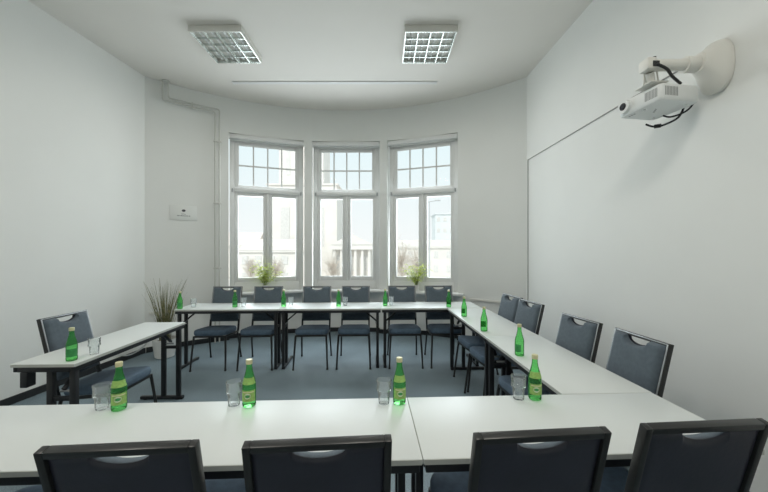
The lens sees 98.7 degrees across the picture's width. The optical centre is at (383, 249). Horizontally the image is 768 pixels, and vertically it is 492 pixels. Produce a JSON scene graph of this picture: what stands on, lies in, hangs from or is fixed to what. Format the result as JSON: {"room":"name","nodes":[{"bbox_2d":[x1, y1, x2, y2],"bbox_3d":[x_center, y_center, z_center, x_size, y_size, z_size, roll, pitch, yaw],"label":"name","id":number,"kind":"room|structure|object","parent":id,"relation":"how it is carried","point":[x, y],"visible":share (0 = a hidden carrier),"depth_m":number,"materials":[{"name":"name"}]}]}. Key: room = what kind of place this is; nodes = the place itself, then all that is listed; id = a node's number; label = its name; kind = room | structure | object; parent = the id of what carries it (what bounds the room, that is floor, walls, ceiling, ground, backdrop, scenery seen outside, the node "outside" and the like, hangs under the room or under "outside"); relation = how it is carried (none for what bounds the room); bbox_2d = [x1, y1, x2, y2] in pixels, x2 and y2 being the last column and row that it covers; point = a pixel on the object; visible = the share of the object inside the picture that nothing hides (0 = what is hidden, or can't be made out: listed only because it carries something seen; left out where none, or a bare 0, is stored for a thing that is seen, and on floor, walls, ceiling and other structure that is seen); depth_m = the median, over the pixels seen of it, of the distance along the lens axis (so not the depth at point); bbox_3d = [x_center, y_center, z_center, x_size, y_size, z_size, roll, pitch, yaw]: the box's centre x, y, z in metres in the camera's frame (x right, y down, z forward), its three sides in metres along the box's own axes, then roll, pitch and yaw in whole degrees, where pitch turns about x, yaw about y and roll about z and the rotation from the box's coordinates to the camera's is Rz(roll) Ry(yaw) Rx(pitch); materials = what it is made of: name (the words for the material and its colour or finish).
{"room":"conference room","nodes":[
{"label":"conference room","id":0,"kind":"room"},
{"bbox_2d":[0,0,144,399],"bbox_3d":[-3.918,-0.515,1.410,0.300,4.020,6.819,0,0,5],"label":"wall","id":1,"kind":"structure","parent":0,"point":[72,113],"depth_m":3.69,"materials":[{"name":"paint"}]},
{"bbox_2d":[0,348,145,405],"bbox_3d":[-3.761,1.457,1.396,0.014,0.074,6.819,0,0,5],"label":"baseboard","id":2,"kind":"structure","parent":1,"relation":"attached to","point":[11,400],"depth_m":3.64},
{"bbox_2d":[28,0,592,109],"bbox_3d":[-0.914,-2.600,2.031,6.861,0.150,8.778,0,0,0],"label":"ceiling","id":3,"kind":"structure","parent":0,"point":[497,43],"depth_m":3.98,"materials":[{"name":"paint"}]},
{"bbox_2d":[188,25,261,63],"bbox_3d":[-1.900,-2.487,4.020,0.604,0.075,0.640,0,0,0],"label":"ceiling light","id":4,"kind":"object","parent":3,"relation":"attached to","point":[225,44],"visible":1,"depth_m":3.96,"materials":[{"name":"beige plastic"}]},
{"bbox_2d":[232,81,436,83],"bbox_3d":[-0.740,-2.517,4.970,3.072,0.016,0.074,0,0,0],"label":"rail","id":5,"kind":"object","parent":3,"relation":"attached to","point":[233,82],"visible":1,"depth_m":4.95,"materials":[{"name":"white metal"}]},
{"bbox_2d":[401,25,457,63],"bbox_3d":[0.530,-2.487,4.020,0.604,0.075,0.640,0,0,0],"label":"ceiling light","id":6,"kind":"object","parent":3,"relation":"attached to","point":[422,44],"visible":1,"depth_m":3.96,"materials":[{"name":"beige plastic"}]},
{"bbox_2d":[0,331,629,491],"bbox_3d":[-0.912,1.555,2.016,6.675,0.120,8.509,0,0,0],"label":"floor","id":7,"kind":"structure","parent":0,"point":[310,379],"depth_m":4.00,"materials":[{"name":"carpet"}]},
{"bbox_2d":[15,485,42,491],"bbox_3d":[-1.333,1.005,1.142,0.446,0.980,0.645,0,0,-5],"label":"chair","id":8,"kind":"object","parent":7,"relation":"on","point":[37,488],"visible":0.32,"depth_m":1.37,"materials":[{"name":"fabric"}]},
{"bbox_2d":[36,310,156,404],"bbox_3d":[-2.273,1.005,2.662,0.645,0.980,0.446,0,0,-1],"label":"chair","id":9,"kind":"object","parent":7,"relation":"on","point":[54,333],"visible":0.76,"depth_m":2.59,"materials":[{"name":"fabric"}]},
{"bbox_2d":[10,322,184,404],"bbox_3d":[-2.213,1.115,2.742,0.420,0.760,1.241,0,0,-1],"label":"table","id":10,"kind":"object","parent":7,"relation":"on","point":[112,344],"visible":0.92,"depth_m":2.46,"materials":[{"name":"white laminate"}]},
{"bbox_2d":[65,327,77,361],"bbox_3d":[-2.077,0.625,2.195,0.061,0.218,0.062,0,0,-40],"label":"water bottle","id":11,"kind":"object","parent":10,"relation":"on","point":[68,352],"visible":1,"depth_m":2.18,"materials":[{"name":"green glass"}]},
{"bbox_2d":[87,337,100,354],"bbox_3d":[-2.045,0.678,2.330,0.073,0.112,0.073,0,0,0],"label":"tumbler","id":12,"kind":"object","parent":10,"relation":"on","point":[88,339],"visible":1,"depth_m":2.32,"materials":[{"name":"clear glass"}]},
{"bbox_2d":[117,342,147,355],"bbox_3d":[-2.254,0.864,2.950,0.040,0.145,0.362,0,0,11],"label":"hanging cable","id":13,"kind":"object","parent":10,"relation":"hanging from","point":[147,342],"visible":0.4,"depth_m":2.96,"materials":[{"name":"grey plastic"}]},
{"bbox_2d":[33,439,245,491],"bbox_3d":[-0.724,1.005,1.179,0.446,0.980,0.645,0,0,-5],"label":"chair","id":14,"kind":"object","parent":7,"relation":"on","point":[168,465],"visible":0.96,"depth_m":0.88,"materials":[{"name":"metal"}]},
{"bbox_2d":[142,278,186,358],"bbox_3d":[-3.066,0.924,4.650,0.554,1.142,0.614,0,0,-33],"label":"potted grass","id":15,"kind":"object","parent":7,"relation":"on","point":[156,344],"depth_m":4.59,"materials":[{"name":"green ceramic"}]},
{"bbox_2d":[152,335,175,358],"bbox_3d":[-3.070,1.365,4.620,0.310,0.260,0.310,0,0,0],"label":"pot","id":16,"kind":"object","parent":15,"relation":"attached to","point":[156,343],"depth_m":4.53,"materials":[{"name":"white ceramic"}]},
{"bbox_2d":[0,398,422,491],"bbox_3d":[-0.884,1.115,1.357,2.021,0.760,0.490,0,0,-3],"label":"table","id":17,"kind":"object","parent":7,"relation":"on","point":[222,430],"visible":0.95,"depth_m":1.38,"materials":[{"name":"white laminate"}]},
{"bbox_2d":[92,381,111,410],"bbox_3d":[-1.305,0.678,1.528,0.073,0.112,0.073,0,0,0],"label":"tumbler","id":18,"kind":"object","parent":17,"relation":"on","point":[93,388],"visible":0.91,"depth_m":1.52,"materials":[{"name":"clear glass"}]},
{"bbox_2d":[110,361,126,411],"bbox_3d":[-1.222,0.625,1.522,0.061,0.218,0.062,0,0,-34],"label":"water bottle","id":19,"kind":"object","parent":17,"relation":"on","point":[115,399],"visible":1,"depth_m":1.51,"materials":[{"name":"green glass"}]},
{"bbox_2d":[226,378,241,406],"bbox_3d":[-0.711,0.678,1.565,0.073,0.112,0.073,0,0,0],"label":"tumbler","id":20,"kind":"object","parent":17,"relation":"on","point":[235,404],"visible":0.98,"depth_m":1.56,"materials":[{"name":"clear glass"}]},
{"bbox_2d":[242,358,255,407],"bbox_3d":[-0.636,0.625,1.556,0.061,0.218,0.062,0,0,-12],"label":"water bottle","id":21,"kind":"object","parent":17,"relation":"on","point":[247,396],"visible":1,"depth_m":1.54,"materials":[{"name":"green glass"}]},
{"bbox_2d":[376,377,391,404],"bbox_3d":[0.000,0.678,1.585,0.073,0.112,0.073,0,0,0],"label":"tumbler","id":22,"kind":"object","parent":17,"relation":"on","point":[378,382],"visible":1,"depth_m":1.58,"materials":[{"name":"clear glass"}]},
{"bbox_2d":[393,357,405,404],"bbox_3d":[0.074,0.625,1.584,0.061,0.218,0.062,0,0,-10],"label":"water bottle","id":23,"kind":"object","parent":17,"relation":"on","point":[399,394],"visible":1,"depth_m":1.56,"materials":[{"name":"green glass"}]},
{"bbox_2d":[189,286,242,371],"bbox_3d":[-2.192,1.005,4.375,0.446,0.980,0.645,0,0,-4],"label":"chair","id":24,"kind":"object","parent":7,"relation":"on","point":[219,295],"visible":0.77,"depth_m":4.54,"materials":[{"name":"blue fabric"}]},
{"bbox_2d":[174,303,287,369],"bbox_3d":[-1.957,1.115,4.329,1.276,0.760,0.503,0,0,-2],"label":"table","id":25,"kind":"object","parent":7,"relation":"on","point":[200,308],"visible":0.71,"depth_m":4.20,"materials":[{"name":"white laminate"}]},
{"bbox_2d":[177,291,182,308],"bbox_3d":[-2.545,0.625,4.115,0.061,0.218,0.062,0,0,10],"label":"water bottle","id":26,"kind":"object","parent":25,"relation":"on","point":[178,304],"visible":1,"depth_m":4.11,"materials":[{"name":"green glass"}]},
{"bbox_2d":[232,290,237,306],"bbox_3d":[-1.915,0.625,4.240,0.061,0.218,0.062,0,0,-10],"label":"water bottle","id":27,"kind":"object","parent":25,"relation":"on","point":[233,302],"visible":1,"depth_m":4.22,"materials":[{"name":"green glass"}]},
{"bbox_2d":[236,286,282,370],"bbox_3d":[-1.621,1.005,4.396,0.446,0.980,0.645,0,0,-3],"label":"chair","id":28,"kind":"object","parent":7,"relation":"on","point":[261,295],"visible":0.74,"depth_m":4.56,"materials":[{"name":"fabric"}]},
{"bbox_2d":[292,286,331,370],"bbox_3d":[-0.936,1.005,4.421,0.446,0.980,0.645,0,0,-3],"label":"chair","id":29,"kind":"object","parent":7,"relation":"on","point":[310,295],"visible":0.82,"depth_m":4.59,"materials":[{"name":"fabric"}]},
{"bbox_2d":[241,434,391,491],"bbox_3d":[-0.203,1.005,1.203,0.446,0.980,0.645,0,0,-5],"label":"chair","id":30,"kind":"object","parent":7,"relation":"on","point":[360,463],"visible":1,"depth_m":0.90,"materials":[{"name":"metal"}]},
{"bbox_2d":[279,302,380,368],"bbox_3d":[-0.680,1.115,4.376,1.276,0.760,0.503,0,0,-2],"label":"table","id":31,"kind":"object","parent":7,"relation":"on","point":[352,307],"visible":1,"depth_m":4.17,"materials":[{"name":"white laminate"}]},
{"bbox_2d":[281,289,285,306],"bbox_3d":[-1.308,0.625,4.300,0.061,0.218,0.062,0,0,8],"label":"water bottle","id":32,"kind":"object","parent":31,"relation":"on","point":[282,301],"visible":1,"depth_m":4.28,"materials":[{"name":"green glass"}]},
{"bbox_2d":[336,289,340,306],"bbox_3d":[-0.593,0.625,4.310,0.061,0.218,0.062,0,0,0],"label":"water bottle","id":33,"kind":"object","parent":31,"relation":"on","point":[337,301],"visible":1,"depth_m":4.29,"materials":[{"name":"green glass"}]},
{"bbox_2d":[336,286,370,369],"bbox_3d":[-0.393,1.005,4.441,0.446,0.980,0.645,0,0,-2],"label":"chair","id":34,"kind":"object","parent":7,"relation":"on","point":[363,294],"visible":0.82,"depth_m":4.61,"materials":[{"name":"metal"}]},
{"bbox_2d":[387,286,423,368],"bbox_3d":[0.267,1.005,4.465,0.446,0.980,0.645,0,0,-2],"label":"chair","id":35,"kind":"object","parent":7,"relation":"on","point":[408,294],"visible":0.83,"depth_m":4.64,"materials":[{"name":"metal"}]},
{"bbox_2d":[380,302,480,367],"bbox_3d":[0.597,1.115,4.423,1.276,0.760,0.503,0,0,-2],"label":"table","id":36,"kind":"object","parent":7,"relation":"on","point":[393,307],"visible":0.73,"depth_m":4.26,"materials":[{"name":"white laminate"}]},
{"bbox_2d":[383,289,387,305],"bbox_3d":[0.016,0.625,4.350,0.061,0.218,0.062,0,0,-5],"label":"water bottle","id":37,"kind":"object","parent":36,"relation":"on","point":[384,301],"visible":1,"depth_m":4.34,"materials":[{"name":"green glass"}]},
{"bbox_2d":[446,290,450,306],"bbox_3d":[0.835,0.625,4.255,0.061,0.218,0.062,0,0,20],"label":"water bottle","id":38,"kind":"object","parent":36,"relation":"on","point":[447,301],"visible":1,"depth_m":4.27,"materials":[{"name":"green glass"}]},
{"bbox_2d":[424,285,465,368],"bbox_3d":[0.799,1.005,4.485,0.446,0.980,0.645,0,0,-2],"label":"chair","id":39,"kind":"object","parent":7,"relation":"on","point":[431,294],"visible":0.78,"depth_m":4.66,"materials":[{"name":"metal"}]},
{"bbox_2d":[453,293,522,392],"bbox_3d":[1.161,1.005,3.726,0.644,0.980,0.446,0,0,-8],"label":"chair","id":40,"kind":"object","parent":7,"relation":"on","point":[507,308],"visible":0.53,"depth_m":3.68,"materials":[{"name":"fabric"}]},
{"bbox_2d":[448,308,536,395],"bbox_3d":[1.069,1.115,3.505,0.478,0.760,1.339,0,0,-3],"label":"table","id":41,"kind":"object","parent":7,"relation":"on","point":[498,325],"visible":0.59,"depth_m":3.35,"materials":[{"name":"white laminate"}]},
{"bbox_2d":[461,297,466,316],"bbox_3d":[0.885,0.625,3.645,0.061,0.218,0.062,0,0,-30],"label":"water bottle","id":42,"kind":"object","parent":41,"relation":"on","point":[462,310],"visible":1,"depth_m":3.66,"materials":[{"name":"green glass"}]},
{"bbox_2d":[480,307,487,331],"bbox_3d":[0.908,0.625,2.995,0.061,0.218,0.062,0,0,-20],"label":"water bottle","id":43,"kind":"object","parent":41,"relation":"on","point":[482,323],"visible":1,"depth_m":3.01,"materials":[{"name":"green glass"}]},
{"bbox_2d":[464,298,544,395],"bbox_3d":[1.181,1.005,3.282,0.644,0.980,0.446,0,0,-8],"label":"chair","id":44,"kind":"object","parent":7,"relation":"on","point":[530,318],"visible":0.52,"depth_m":3.23,"materials":[{"name":"fabric"}]},
{"bbox_2d":[428,426,611,491],"bbox_3d":[0.424,1.005,1.244,0.446,0.980,0.645,0,0,-5],"label":"chair","id":45,"kind":"object","parent":7,"relation":"on","point":[567,459],"visible":1,"depth_m":0.95,"materials":[{"name":"metal"}]},
{"bbox_2d":[496,312,602,395],"bbox_3d":[1.204,1.005,2.486,0.644,0.980,0.446,0,0,-8],"label":"chair","id":46,"kind":"object","parent":7,"relation":"on","point":[582,340],"visible":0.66,"depth_m":2.46,"materials":[{"name":"fabric"}]},
{"bbox_2d":[485,335,651,395],"bbox_3d":[1.123,1.115,2.266,0.478,0.760,1.141,0,0,-3],"label":"table","id":47,"kind":"object","parent":7,"relation":"on","point":[563,371],"visible":0.59,"depth_m":2.10,"materials":[{"name":"white laminate"}]},
{"bbox_2d":[515,324,523,355],"bbox_3d":[0.944,0.625,2.300,0.062,0.218,0.061,0,0,-20],"label":"water bottle","id":48,"kind":"object","parent":47,"relation":"on","point":[517,347],"visible":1,"depth_m":2.29,"materials":[{"name":"green glass"}]},
{"bbox_2d":[407,393,763,491],"bbox_3d":[0.760,1.115,1.431,1.267,0.760,0.490,0,0,-3],"label":"table","id":49,"kind":"object","parent":7,"relation":"on","point":[445,427],"visible":0.64,"depth_m":1.45,"materials":[{"name":"white laminate"}]},
{"bbox_2d":[511,374,525,400],"bbox_3d":[0.665,0.678,1.632,0.073,0.112,0.073,0,0,0],"label":"tumbler","id":50,"kind":"object","parent":49,"relation":"on","point":[518,398],"visible":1,"depth_m":1.63,"materials":[{"name":"clear glass"}]},
{"bbox_2d":[528,354,541,400],"bbox_3d":[0.745,0.625,1.629,0.061,0.218,0.062,0,0,6],"label":"water bottle","id":51,"kind":"object","parent":49,"relation":"on","point":[535,389],"visible":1,"depth_m":1.61,"materials":[{"name":"green glass"}]},
{"bbox_2d":[606,327,673,397],"bbox_3d":[1.256,1.005,1.986,0.645,0.980,0.446,0,0,-3],"label":"chair","id":52,"kind":"object","parent":7,"relation":"on","point":[646,366],"visible":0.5,"depth_m":1.92,"materials":[{"name":"fabric"}]},
{"bbox_2d":[599,418,767,491],"bbox_3d":[0.939,1.005,1.293,0.446,0.980,0.645,0,0,-4],"label":"chair","id":53,"kind":"object","parent":7,"relation":"on","point":[724,455],"visible":0.91,"depth_m":1.00,"materials":[{"name":"metal"}]},
{"bbox_2d":[145,76,526,347],"bbox_3d":[-0.699,-0.515,5.562,6.071,4.020,1.536,0,0,0],"label":"wall","id":54,"kind":"structure","parent":0,"point":[490,125],"depth_m":5.26,"materials":[{"name":"paint"}]},
{"bbox_2d":[170,205,196,220],"bbox_3d":[-3.107,-0.575,5.117,0.360,0.225,0.011,0,0,-39],"label":"wall sign","id":55,"kind":"object","parent":54,"relation":"attached to","point":[177,212],"visible":1,"depth_m":5.11,"materials":[{"name":"white plastic"}]},
{"bbox_2d":[162,79,221,342],"bbox_3d":[-2.986,-0.515,5.151,0.810,4.020,0.112,0,0,-39],"label":"pipe","id":56,"kind":"object","parent":54,"relation":"attached to","point":[163,80],"visible":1,"depth_m":5.31,"materials":[{"name":"metal"}]},
{"bbox_2d":[230,139,302,290],"bbox_3d":[-2.042,-0.621,5.800,1.221,2.658,0.133,0,0,-20],"label":"window","id":57,"kind":"structure","parent":54,"relation":"in","point":[288,282],"depth_m":5.79,"materials":[{"name":"white paint"}]},
{"bbox_2d":[229,133,303,147],"bbox_3d":[-2.020,-1.898,5.739,1.217,0.102,0.095,0,0,-20],"label":"roller blind","id":58,"kind":"object","parent":57,"relation":"attached to","point":[235,137],"visible":1,"depth_m":5.70,"materials":[{"name":"white fabric"}]},
{"bbox_2d":[242,289,302,294],"bbox_3d":[-2.009,0.730,5.709,1.429,0.040,0.260,0,0,-20],"label":"trim","id":59,"kind":"structure","parent":54,"relation":"attached to","point":[288,290],"depth_m":5.70,"materials":[{"name":"white paint"}]},
{"bbox_2d":[250,260,282,289],"bbox_3d":[-2.017,0.437,5.651,0.630,0.545,0.429,0,0,0],"label":"potted plant","id":60,"kind":"object","parent":59,"relation":"on","point":[263,279],"visible":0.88,"depth_m":5.62,"materials":[{"name":"plant"}]},
{"bbox_2d":[146,327,457,352],"bbox_3d":[-0.699,1.457,5.433,5.533,0.074,1.274,0,0,0],"label":"baseboard","id":61,"kind":"structure","parent":54,"relation":"attached to","point":[332,329],"depth_m":5.57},
{"bbox_2d":[312,142,379,147],"bbox_3d":[-0.685,-1.898,5.974,1.208,0.102,0.095,0,0,0],"label":"roller blind","id":62,"kind":"object","parent":54,"relation":"attached to","point":[314,144],"visible":1,"depth_m":5.93,"materials":[{"name":"white fabric"}]},
{"bbox_2d":[313,147,379,288],"bbox_3d":[-0.685,-0.621,6.039,1.212,2.658,0.133,0,0,0],"label":"window","id":63,"kind":"structure","parent":54,"relation":"in","point":[346,195],"depth_m":6.04,"materials":[{"name":"white paint"}]},
{"bbox_2d":[314,289,381,292],"bbox_3d":[-0.685,0.730,5.942,1.300,0.040,0.260,0,0,0],"label":"trim","id":64,"kind":"structure","parent":54,"relation":"attached to","point":[332,290],"depth_m":5.82,"materials":[{"name":"white paint"}]},
{"bbox_2d":[382,289,463,295],"bbox_3d":[0.644,0.730,5.702,1.442,0.040,0.260,0,0,20],"label":"trim","id":65,"kind":"structure","parent":54,"relation":"attached to","point":[383,291],"depth_m":5.56,"materials":[{"name":"white paint"}]},
{"bbox_2d":[400,262,431,291],"bbox_3d":[0.551,0.461,5.654,0.630,0.499,0.383,0,0,0],"label":"potted plant","id":66,"kind":"object","parent":65,"relation":"on","point":[415,278],"visible":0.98,"depth_m":5.64,"materials":[{"name":"plant"}]},
{"bbox_2d":[389,139,457,291],"bbox_3d":[0.678,-0.621,5.793,1.234,2.658,0.133,0,0,20],"label":"window","id":67,"kind":"structure","parent":54,"relation":"in","point":[422,193],"depth_m":5.78,"materials":[{"name":"white paint"}]},
{"bbox_2d":[388,133,457,147],"bbox_3d":[0.655,-1.898,5.732,1.230,0.102,0.095,0,0,20],"label":"roller blind","id":68,"kind":"object","parent":67,"relation":"attached to","point":[448,137],"visible":1,"depth_m":5.69,"materials":[{"name":"white fabric"}]},
{"bbox_2d":[470,298,500,302],"bbox_3d":[1.714,0.800,5.110,0.804,0.030,0.041,0,0,38],"label":"duct","id":69,"kind":"object","parent":54,"relation":"attached to","point":[483,300],"visible":0.62,"depth_m":5.20,"materials":[{"name":"beige plastic"}]},
{"bbox_2d":[527,0,767,491],"bbox_3d":[2.312,-0.515,1.409,0.300,4.020,6.813,0,0,-1],"label":"wall","id":70,"kind":"structure","parent":0,"point":[661,234],"depth_m":2.49,"materials":[{"name":"paint"}]},
{"bbox_2d":[527,71,677,303],"bbox_3d":[2.105,0.057,3.508,0.012,2.725,2.517,0,0,-1],"label":"cable","id":71,"kind":"object","parent":70,"relation":"attached to","point":[675,71],"visible":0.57,"depth_m":4.76,"materials":[{"name":"black plastic"}]},
{"bbox_2d":[635,39,734,94],"bbox_3d":[1.927,-1.170,2.160,0.482,0.330,0.210,0,0,11],"label":"mount","id":72,"kind":"object","parent":70,"relation":"attached to","point":[712,69],"visible":0.97,"depth_m":2.09,"materials":[{"name":"beige plastic"}]},
{"bbox_2d":[617,83,697,119],"bbox_3d":[1.885,-1.020,2.292,0.327,0.118,0.328,0,0,-9],"label":"projector","id":73,"kind":"object","parent":72,"relation":"hanging from","point":[662,99],"visible":1,"depth_m":2.21,"materials":[{"name":"plastic"}]},
{"bbox_2d":[645,88,656,101],"bbox_3d":[1.764,-1.025,2.181,0.003,0.058,0.085,0,0,-9],"label":"grille","id":74,"kind":"object","parent":73,"relation":"attached to","point":[650,94],"depth_m":2.18,"materials":[{"name":"grey plastic"}]},
{"bbox_2d":[645,108,684,128],"bbox_3d":[2.037,-0.973,2.393,0.055,0.143,0.230,0,0,-28],"label":"cable","id":75,"kind":"object","parent":73,"relation":"attached to","point":[682,110],"visible":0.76,"depth_m":2.42,"materials":[{"name":"plastic"}]},
{"bbox_2d":[665,85,677,95],"bbox_3d":[1.849,-1.025,2.122,0.094,0.058,0.003,0,0,-9],"label":"grille","id":76,"kind":"object","parent":73,"relation":"attached to","point":[670,90],"depth_m":2.12,"materials":[{"name":"grey plastic"}]},
{"bbox_2d":[663,104,693,117],"bbox_3d":[2.044,-0.986,2.294,0.032,0.104,0.167,0,0,-39],"label":"power cable","id":77,"kind":"object","parent":73,"relation":"attached to","point":[693,104],"visible":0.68,"depth_m":2.30,"materials":[{"name":"plastic"}]},
{"bbox_2d":[655,63,681,83],"bbox_3d":[1.840,-1.136,2.119,0.247,0.099,0.038,0,0,-20],"label":"cable","id":78,"kind":"object","parent":72,"relation":"attached to","point":[664,67],"visible":0.99,"depth_m":2.10,"materials":[{"name":"plastic"}]},
{"label":"outside","id":79,"kind":"structure","parent":0,"visible":0},
{"bbox_3d":[0.000,4.795,75.000,260.000,0.200,135.000,0,0,0],"label":"ground","id":80,"kind":"structure","parent":79,"visible":0},
{"bbox_2d":[229,232,262,278],"bbox_3d":[-27.200,0.795,58.000,13.600,7.800,9.600,0,0,0],"label":"house","id":81,"kind":"structure","parent":80,"relation":"on","point":[243,237],"depth_m":56.00,"materials":[{"name":"paint"}]},
{"bbox_2d":[239,257,259,277],"bbox_3d":[-14.243,2.639,36.241,2.366,4.121,2.794,0,0,44],"label":"bare tree","id":82,"kind":"object","parent":80,"relation":"on","point":[249,271],"visible":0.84,"depth_m":35.88,"materials":[{"name":"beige plant"}]},
{"bbox_2d":[238,239,303,285],"bbox_3d":[-14.500,1.595,46.000,9.100,6.200,7.600,0,0,0],"label":"house","id":83,"kind":"structure","parent":80,"relation":"on","point":[281,248],"depth_m":42.50,"materials":[{"name":"paint"}]},
{"bbox_2d":[260,257,289,276],"bbox_3d":[-11.283,2.571,34.059,2.936,4.256,2.753,0,0,0],"label":"bare tree","id":84,"kind":"object","parent":80,"relation":"on","point":[276,268],"visible":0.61,"depth_m":33.83,"materials":[{"name":"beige plant"}]},
{"bbox_2d":[266,147,341,275],"bbox_3d":[-13.600,-13.305,60.000,12.000,36.000,10.500,0,0,0],"label":"building","id":85,"kind":"structure","parent":80,"relation":"on","point":[283,210],"depth_m":55.00,"materials":[{"name":"stone"}]},
{"bbox_2d":[321,251,341,275],"bbox_3d":[-5.671,2.426,35.853,2.688,4.546,2.700,0,0,-11],"label":"bare tree","id":86,"kind":"object","parent":80,"relation":"on","point":[332,269],"visible":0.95,"depth_m":35.84,"materials":[{"name":"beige plant"}]},
{"bbox_2d":[329,234,372,275],"bbox_3d":[-4.400,1.245,49.550,6.100,6.900,9.400,0,0,0],"label":"columned hall","id":87,"kind":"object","parent":80,"relation":"on","point":[361,250],"visible":0.49,"depth_m":45.13,"materials":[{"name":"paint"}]},
{"bbox_2d":[397,234,417,275],"bbox_3d":[1.625,1.625,29.985,4.064,6.145,2.903,0,0,7],"label":"bare tree","id":88,"kind":"object","parent":80,"relation":"on","point":[402,257],"visible":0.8,"depth_m":29.87,"materials":[{"name":"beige plant"}]},
{"bbox_2d":[404,247,431,274],"bbox_3d":[3.200,2.037,34.002,2.907,5.322,3.095,0,0,31],"label":"bare tree","id":89,"kind":"object","parent":80,"relation":"on","point":[414,254],"visible":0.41,"depth_m":33.93,"materials":[{"name":"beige plant"}]},
{"bbox_2d":[397,240,450,276],"bbox_3d":[8.000,1.395,62.000,18.600,6.600,8.600,0,0,0],"label":"house","id":90,"kind":"structure","parent":80,"relation":"on","point":[440,250],"depth_m":58.00,"materials":[{"name":"paint"}]},
{"bbox_2d":[431,213,450,239],"bbox_3d":[14.600,-2.025,82.000,5.100,13.440,6.500,0,0,0],"label":"office block","id":91,"kind":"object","parent":80,"relation":"on","point":[441,222],"visible":0.41,"depth_m":78.99,"materials":[{"name":"white"}]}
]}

